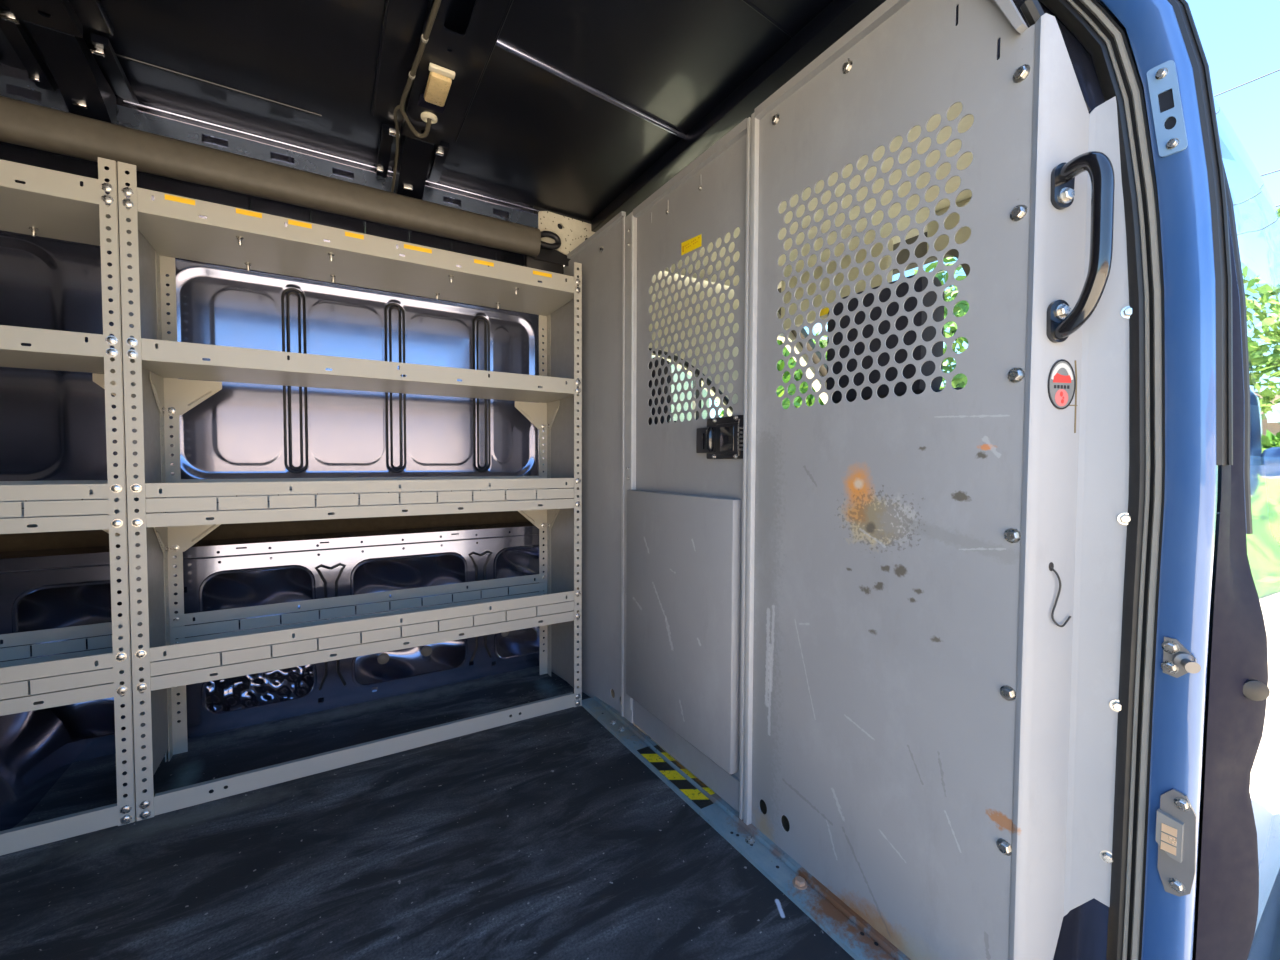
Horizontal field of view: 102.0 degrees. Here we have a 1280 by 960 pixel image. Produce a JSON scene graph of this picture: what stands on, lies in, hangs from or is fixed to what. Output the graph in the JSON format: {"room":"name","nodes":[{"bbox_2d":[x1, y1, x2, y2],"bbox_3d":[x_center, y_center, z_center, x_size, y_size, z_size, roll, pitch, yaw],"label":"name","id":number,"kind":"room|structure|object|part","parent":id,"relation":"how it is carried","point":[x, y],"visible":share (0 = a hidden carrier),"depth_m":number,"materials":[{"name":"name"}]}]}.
{"room":"vehicle interior","nodes":[
{"label":"vehicle interior","id":0,"kind":"room"},
{"bbox_2d":[0,64,544,761],"bbox_3d":[-1.658,-0.057,0.908,3.300,1.500,0.330,-1,2,-31],"label":"wall","id":1,"kind":"structure","parent":0,"point":[53,422],"depth_m":1.37,"materials":[{"name":"metal"}]},
{"bbox_2d":[0,708,72,830],"bbox_3d":[-1.517,0.505,0.864,0.720,0.281,0.294,-1,2,-31],"label":"wheel arch","id":2,"kind":"object","parent":1,"relation":"attached to","point":[35,750],"depth_m":1.04,"materials":[{"name":"paint"}]},
{"bbox_2d":[0,74,538,227],"bbox_3d":[-1.633,-0.723,0.685,3.130,0.066,0.008,-1,2,-31],"label":"trim","id":3,"kind":"structure","parent":1,"relation":"attached to","point":[127,117],"depth_m":1.16,"materials":[{"name":"paint"}]},
{"bbox_2d":[0,96,560,256],"bbox_3d":[-1.420,-0.653,0.779,2.791,0.082,0.060,-1,2,-31],"label":"pipe","id":4,"kind":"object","parent":1,"relation":"attached to","point":[22,123],"depth_m":1.10,"materials":[{"name":"plastic"}]},
{"bbox_2d":[524,206,594,273],"bbox_3d":[-0.204,-0.704,1.579,0.300,0.180,0.043,-1,2,-31],"label":"panel","id":5,"kind":"object","parent":1,"relation":"attached to","point":[572,231],"visible":0.41,"depth_m":1.54,"materials":[{"name":"beige metal"}]},
{"bbox_2d":[0,0,832,220],"bbox_3d":[-0.908,-0.772,0.517,4.200,0.039,1.370,-1,2,-31],"label":"ceiling","id":6,"kind":"structure","parent":0,"point":[574,101],"depth_m":0.98,"materials":[{"name":"paint"}]},
{"bbox_2d":[0,0,138,123],"bbox_3d":[-0.782,-0.714,0.525,0.172,0.092,1.150,-1,2,-31],"label":"bow","id":7,"kind":"object","parent":6,"relation":"attached to","point":[85,91],"visible":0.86,"depth_m":0.90,"materials":[{"name":"paint"}]},
{"bbox_2d":[371,0,512,199],"bbox_3d":[-0.298,-0.722,0.817,0.172,0.092,1.150,-1,2,-31],"label":"bow","id":8,"kind":"object","parent":6,"relation":"attached to","point":[404,23],"visible":0.75,"depth_m":0.96,"materials":[{"name":"paint"}]},
{"bbox_2d":[391,0,440,192],"bbox_3d":[-0.368,-0.716,0.909,0.081,0.053,0.881,-1,2,-31],"label":"cable","id":9,"kind":"object","parent":8,"relation":"attached to","point":[429,118],"visible":0.98,"depth_m":1.02,"materials":[{"name":"rubber"}]},
{"bbox_2d":[418,63,454,113],"bbox_3d":[-0.386,-0.735,0.984,0.048,0.016,0.128,-1,2,-31],"label":"dome lamp","id":10,"kind":"object","parent":8,"relation":"attached to","point":[439,81],"visible":1,"depth_m":0.96,"materials":[{"name":"beige plastic"}]},
{"bbox_3d":[-0.410,-0.742,1.023,0.048,0.004,0.035,-1,2,-31],"label":"plate","id":11,"kind":"part","parent":10,"relation":"part of","materials":[{"name":"black plastic"}]},
{"bbox_2d":[0,666,854,959],"bbox_3d":[-1.271,0.689,0.345,3.360,0.050,1.540,-1,2,-31],"label":"floor","id":12,"kind":"structure","parent":0,"point":[542,837],"depth_m":0.88,"materials":[{"name":"rubber"}]},
{"bbox_2d":[0,157,167,855],"bbox_3d":[-1.408,0.036,0.829,0.919,1.220,0.263,-1,2,-31],"label":"shelving unit","id":13,"kind":"object","parent":12,"relation":"on","point":[53,204],"visible":0.66,"depth_m":0.94,"materials":[{"name":"paint"}]},
{"bbox_3d":[-1.407,-0.513,0.811,0.913,0.044,0.254,-1,2,-31],"label":"shelf","id":14,"kind":"part","parent":13,"relation":"part of","materials":[{"name":"metal"}]},
{"bbox_3d":[-1.408,-0.240,0.820,0.913,0.040,0.254,-1,2,-31],"label":"shelf","id":15,"kind":"part","parent":13,"relation":"part of","materials":[{"name":"metal"}]},
{"bbox_3d":[-1.348,0.631,0.746,0.870,0.037,0.012,-1,2,-31],"label":"kick rail","id":16,"kind":"part","parent":13,"relation":"part of","materials":[{"name":"metal"}]},
{"bbox_2d":[0,480,118,533],"bbox_3d":[-1.409,0.051,0.830,0.913,0.083,0.255,-1,2,-31],"label":"shelf","id":17,"kind":"object","parent":13,"relation":"on","point":[50,506],"depth_m":0.92,"materials":[{"name":"metal"}]},
{"bbox_2d":[0,622,124,715],"bbox_3d":[-1.410,0.362,0.841,0.913,0.082,0.255,-1,2,-31],"label":"shelf","id":18,"kind":"object","parent":13,"relation":"on","point":[30,684],"depth_m":0.95,"materials":[{"name":"metal"}]},
{"bbox_3d":[-0.967,0.034,0.964,0.023,1.220,0.032,-1,2,-31],"label":"post","id":19,"kind":"part","parent":13,"relation":"part of","materials":[{"name":"metal"}]},
{"bbox_2d":[117,161,581,820],"bbox_3d":[-0.620,0.024,1.304,0.919,1.220,0.263,-1,2,-31],"label":"shelving unit","id":20,"kind":"object","parent":12,"relation":"on","point":[168,514],"visible":1,"depth_m":1.18,"materials":[{"name":"paint"}]},
{"bbox_3d":[-0.945,0.033,0.977,0.025,1.220,0.032,-1,2,-31],"label":"post","id":21,"kind":"part","parent":20,"relation":"part of","materials":[{"name":"metal"}]},
{"bbox_3d":[-1.015,0.043,1.071,0.002,1.135,0.254,-1,2,-31],"label":"panel","id":22,"kind":"part","parent":20,"relation":"part of","materials":[{"name":"paint"}]},
{"bbox_3d":[-1.060,0.064,1.175,0.028,1.145,0.032,-1,2,-31],"label":"post","id":23,"kind":"part","parent":20,"relation":"part of","materials":[{"name":"metal"}]},
{"bbox_3d":[-0.618,-0.526,1.286,0.913,0.044,0.254,-1,2,-31],"label":"shelf","id":24,"kind":"part","parent":20,"relation":"part of","materials":[{"name":"metal"}]},
{"bbox_3d":[-0.619,-0.253,1.295,0.913,0.040,0.254,-1,2,-31],"label":"shelf","id":25,"kind":"part","parent":20,"relation":"part of","materials":[{"name":"metal"}]},
{"bbox_2d":[145,476,573,527],"bbox_3d":[-0.621,0.038,1.306,0.913,0.083,0.255,-1,2,-31],"label":"shelf","id":26,"kind":"object","parent":20,"relation":"on","point":[169,500],"depth_m":1.16,"materials":[{"name":"metal"}]},
{"bbox_2d":[142,573,577,691],"bbox_3d":[-0.622,0.349,1.316,0.913,0.082,0.255,-1,2,-31],"label":"shelf","id":27,"kind":"object","parent":20,"relation":"on","point":[168,661],"depth_m":1.24,"materials":[{"name":"metal"}]},
{"bbox_3d":[-0.559,0.618,1.221,0.870,0.037,0.012,-1,2,-31],"label":"kick rail","id":28,"kind":"part","parent":20,"relation":"part of","materials":[{"name":"metal"}]},
{"bbox_3d":[-0.299,0.052,1.634,0.028,1.145,0.032,-1,2,-31],"label":"post","id":29,"kind":"part","parent":20,"relation":"part of","materials":[{"name":"metal"}]},
{"bbox_3d":[-0.229,0.030,1.544,0.002,1.135,0.254,-1,2,-31],"label":"panel","id":30,"kind":"part","parent":20,"relation":"part of","materials":[{"name":"paint"}]},
{"bbox_3d":[-0.178,0.021,1.439,0.023,1.220,0.032,-1,2,-31],"label":"post","id":31,"kind":"part","parent":20,"relation":"part of","materials":[{"name":"metal"}]},
{"bbox_2d":[581,696,910,959],"bbox_3d":[0.124,0.637,1.044,0.060,0.017,1.021,-1,2,-32],"label":"threshold strip","id":32,"kind":"object","parent":12,"relation":"on","point":[857,937],"visible":1,"depth_m":0.90,"materials":[{"name":"metal"}]},
{"bbox_2d":[551,0,1131,959],"bbox_3d":[0.095,-0.017,1.098,0.083,1.322,1.420,-1,2,-35],"label":"wall","id":33,"kind":"structure","parent":12,"relation":"on","point":[837,617],"depth_m":0.70,"materials":[{"name":"metal"}]},
{"bbox_3d":[-0.174,-0.032,1.516,0.015,1.322,0.426,-1,2,-38],"label":"wing panel","id":34,"kind":"part","parent":33,"relation":"part of","materials":[{"name":"paint"}]},
{"bbox_2d":[611,689,650,737],"bbox_3d":[-0.104,0.439,1.530,0.010,0.620,0.500,-1,2,-31],"label":"trim","id":35,"kind":"structure","parent":33,"relation":"attached to","point":[612,690],"depth_m":1.44,"materials":[{"name":"grey metal"}]},
{"bbox_3d":[0.077,0.292,1.151,0.022,0.524,0.403,-1,2,-31],"label":"kick plate","id":36,"kind":"part","parent":33,"relation":"part of","materials":[{"name":"paint"}]},
{"bbox_3d":[0.091,-0.018,1.135,0.014,1.290,0.406,-1,2,-31],"label":"door panel","id":37,"kind":"part","parent":33,"relation":"part of","materials":[{"name":"paint"}]},
{"bbox_3d":[0.315,0.004,0.756,0.014,1.303,0.425,-1,2,-31],"label":"fixed panel","id":38,"kind":"part","parent":33,"relation":"part of","materials":[{"name":"paint"}]},
{"bbox_3d":[0.466,0.083,0.580,0.047,1.160,0.002,0,2,-8],"label":"panel","id":39,"kind":"part","parent":33,"relation":"part of","materials":[{"name":"paint"}]},
{"bbox_2d":[1049,562,1070,626],"bbox_3d":[0.469,0.128,0.578,0.028,0.072,0.006,0,2,-2],"label":"hook","id":40,"kind":"object","parent":33,"relation":"attached to","point":[1051,565],"visible":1,"depth_m":0.58,"materials":[{"name":"grey metal"}]},
{"bbox_2d":[1054,385,1069,388],"bbox_3d":[0.465,-0.103,0.571,0.020,0.004,0.001,0,2,-9],"label":"print","id":41,"kind":"object","parent":33,"relation":"on","point":[1055,386],"depth_m":0.57,"materials":[{"name":"black plastic"}]},
{"bbox_3d":[0.462,-0.246,0.541,0.019,0.187,0.054,0,2,-12],"label":"grab handle","id":42,"kind":"part","parent":33,"relation":"part of","materials":[{"name":"black plastic"}]},
{"bbox_3d":[0.516,0.036,0.562,0.058,0.915,0.002,2,2,37],"label":"flange panel","id":43,"kind":"part","parent":33,"relation":"part of","materials":[{"name":"paint"}]},
{"bbox_2d":[636,271,827,415],"bbox_3d":[0.422,0.048,2.208,1.600,1.720,0.050,-1,2,-31],"label":"wall","id":44,"kind":"structure","parent":0,"point":[810,372],"depth_m":2.06,"materials":[{"name":"grey plastic"}]},
{"bbox_2d":[649,348,732,419],"bbox_3d":[0.240,-0.280,2.058,0.597,0.424,0.046,-1,2,-31],"label":"door frame","id":45,"kind":"structure","parent":44,"relation":"attached to","point":[686,364],"depth_m":2.03,"materials":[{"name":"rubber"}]},
{"bbox_2d":[778,232,969,382],"bbox_3d":[1.154,-0.507,1.850,0.685,0.562,1.285,-1,2,-31],"label":"window","id":46,"kind":"structure","parent":44,"relation":"in","point":[903,255],"depth_m":1.73,"materials":[{"name":"clear glass"}]},
{"bbox_2d":[760,799,1279,959],"bbox_3d":[0.825,0.406,1.567,1.620,1.150,1.485,-1,2,-31],"label":"floor","id":47,"kind":"structure","parent":0,"point":[1275,955],"depth_m":1.10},
{"bbox_2d":[648,357,691,772],"bbox_3d":[0.224,0.282,1.705,0.565,1.285,0.460,-1,2,-31],"label":"seat","id":48,"kind":"object","parent":47,"relation":"on","point":[662,359],"visible":0.02,"depth_m":1.48,"materials":[{"name":"fabric"}]},
{"bbox_2d":[827,274,961,403],"bbox_3d":[0.624,0.305,1.042,0.565,1.285,0.460,-1,2,-31],"label":"seat","id":49,"kind":"object","parent":47,"relation":"on","point":[921,283],"visible":0.15,"depth_m":0.84,"materials":[{"name":"fabric"}]},
{"bbox_2d":[1217,465,1221,511],"bbox_3d":[1.192,0.072,1.879,0.620,0.700,1.300,-1,2,-31],"label":"dashboard","id":50,"kind":"object","parent":47,"relation":"attached to","point":[1220,466],"visible":0.02,"depth_m":1.22,"materials":[{"name":"plastic"}]},
{"bbox_2d":[956,0,1108,959],"bbox_3d":[0.487,-0.021,0.688,0.054,1.400,0.324,-1,2,-31],"label":"pillar","id":51,"kind":"structure","parent":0,"point":[1084,930],"depth_m":0.60,"materials":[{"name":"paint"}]},
{"bbox_2d":[591,0,885,231],"bbox_3d":[0.187,-0.758,1.102,0.082,0.037,1.180,-1,2,-31],"label":"trim","id":52,"kind":"structure","parent":51,"relation":"attached to","point":[839,17],"depth_m":1.01,"materials":[{"name":"paint"}]},
{"bbox_2d":[665,59,973,288],"bbox_3d":[0.490,-0.769,1.472,0.780,0.033,1.180,-1,2,-31],"label":"cab headliner","id":53,"kind":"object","parent":51,"relation":"attached to","point":[953,148],"depth_m":1.40},
{"bbox_2d":[1039,0,1164,959],"bbox_3d":[0.478,-0.019,0.624,0.021,1.400,0.232,-1,2,-31],"label":"seal","id":54,"kind":"object","parent":51,"relation":"in","point":[1090,22],"depth_m":0.54,"materials":[{"name":"rubber"}]},
{"bbox_2d":[1098,0,1218,959],"bbox_3d":[0.515,-0.018,0.606,0.072,1.400,0.228,-1,2,-31],"label":"door frame","id":55,"kind":"structure","parent":51,"relation":"attached to","point":[1152,29],"depth_m":0.51,"materials":[{"name":"paint"}]},
{"bbox_2d":[1147,60,1187,156],"bbox_3d":[0.519,-0.367,0.512,0.007,0.092,0.031,-1,2,-31],"label":"cover plate","id":56,"kind":"object","parent":51,"relation":"attached to","point":[1163,85],"visible":1,"depth_m":0.51,"materials":[{"name":"paint"}]},
{"bbox_2d":[1155,789,1196,896],"bbox_3d":[0.529,0.360,0.513,0.009,0.106,0.027,-1,2,-31],"label":"plate","id":57,"kind":"object","parent":51,"relation":"attached to","point":[1176,818],"visible":1,"depth_m":0.51,"materials":[{"name":"grey metal"}]},
{"bbox_2d":[1161,637,1200,677],"bbox_3d":[0.530,0.176,0.505,0.018,0.038,0.030,0,2,3],"label":"door striker","id":58,"kind":"object","parent":51,"relation":"in","point":[1178,661],"depth_m":0.51,"materials":[{"name":"metal"}]},
{"bbox_2d":[1193,512,1219,959],"bbox_3d":[0.909,0.092,0.946,0.970,1.720,0.205,-1,2,-31],"label":"wall","id":59,"kind":"structure","parent":0,"point":[1218,513],"depth_m":0.85,"materials":[{"name":"blue metal"}]},
{"bbox_2d":[781,239,892,329],"bbox_3d":[0.666,-0.665,1.810,0.032,0.194,0.450,-1,2,-31],"label":"sun visor","id":60,"kind":"object","parent":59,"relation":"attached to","point":[885,262],"visible":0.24,"depth_m":1.79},
{"bbox_2d":[927,198,970,251],"bbox_3d":[0.925,-0.687,1.305,0.030,0.114,0.400,-1,2,-31],"label":"sun visor","id":61,"kind":"object","parent":59,"relation":"attached to","point":[952,220],"visible":0.06,"depth_m":1.42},
{"bbox_2d":[1167,0,1279,959],"bbox_3d":[1.343,0.121,1.021,1.902,1.760,0.550,-1,2,-36],"label":"front door","id":62,"kind":"structure","parent":59,"relation":"in","point":[1239,890],"depth_m":0.52,"materials":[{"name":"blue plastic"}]},
{"label":"ground","id":63,"kind":"structure","parent":0,"visible":0},
{"bbox_2d":[652,355,709,421],"bbox_3d":[-4.134,-1.312,10.312,12.000,4.500,3.400,-1,2,-31],"label":"building","id":64,"kind":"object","parent":63,"relation":"on","point":[682,376],"visible":0.02,"depth_m":11.62,"materials":[{"name":"tile"}]},
{"bbox_2d":[715,338,826,416],"bbox_3d":[3.814,-0.815,10.311,5.315,3.890,1.628,-1,2,-31],"label":"hedge","id":65,"kind":"object","parent":63,"relation":"on","point":[810,399],"visible":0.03,"depth_m":9.05,"materials":[{"name":"green plant"}]},
{"bbox_2d":[815,257,968,389],"bbox_3d":[9.068,-2.840,16.530,5.772,7.269,6.659,-1,2,-31],"label":"tree","id":66,"kind":"object","parent":63,"relation":"on","point":[961,308],"visible":0.04,"depth_m":14.31,"materials":[{"name":"green plant"}]},
{"label":"outside","id":67,"kind":"structure","parent":0,"visible":0},
{"bbox_2d":[938,170,1279,272],"bbox_3d":[12.010,-5.329,7.054,0.022,0.262,60.000,-1,2,-31],"label":"power line","id":68,"kind":"object","parent":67,"point":[1276,170],"visible":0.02,"depth_m":8.98,"materials":[{"name":"metal"}]},
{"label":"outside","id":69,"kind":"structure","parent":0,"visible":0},
{"bbox_2d":[1214,69,1279,96],"bbox_3d":[12.017,-7.028,6.998,0.022,0.262,60.000,-1,2,-31],"label":"power line","id":70,"kind":"object","parent":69,"point":[1279,69],"visible":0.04,"depth_m":9.15,"materials":[{"name":"metal"}]}
]}

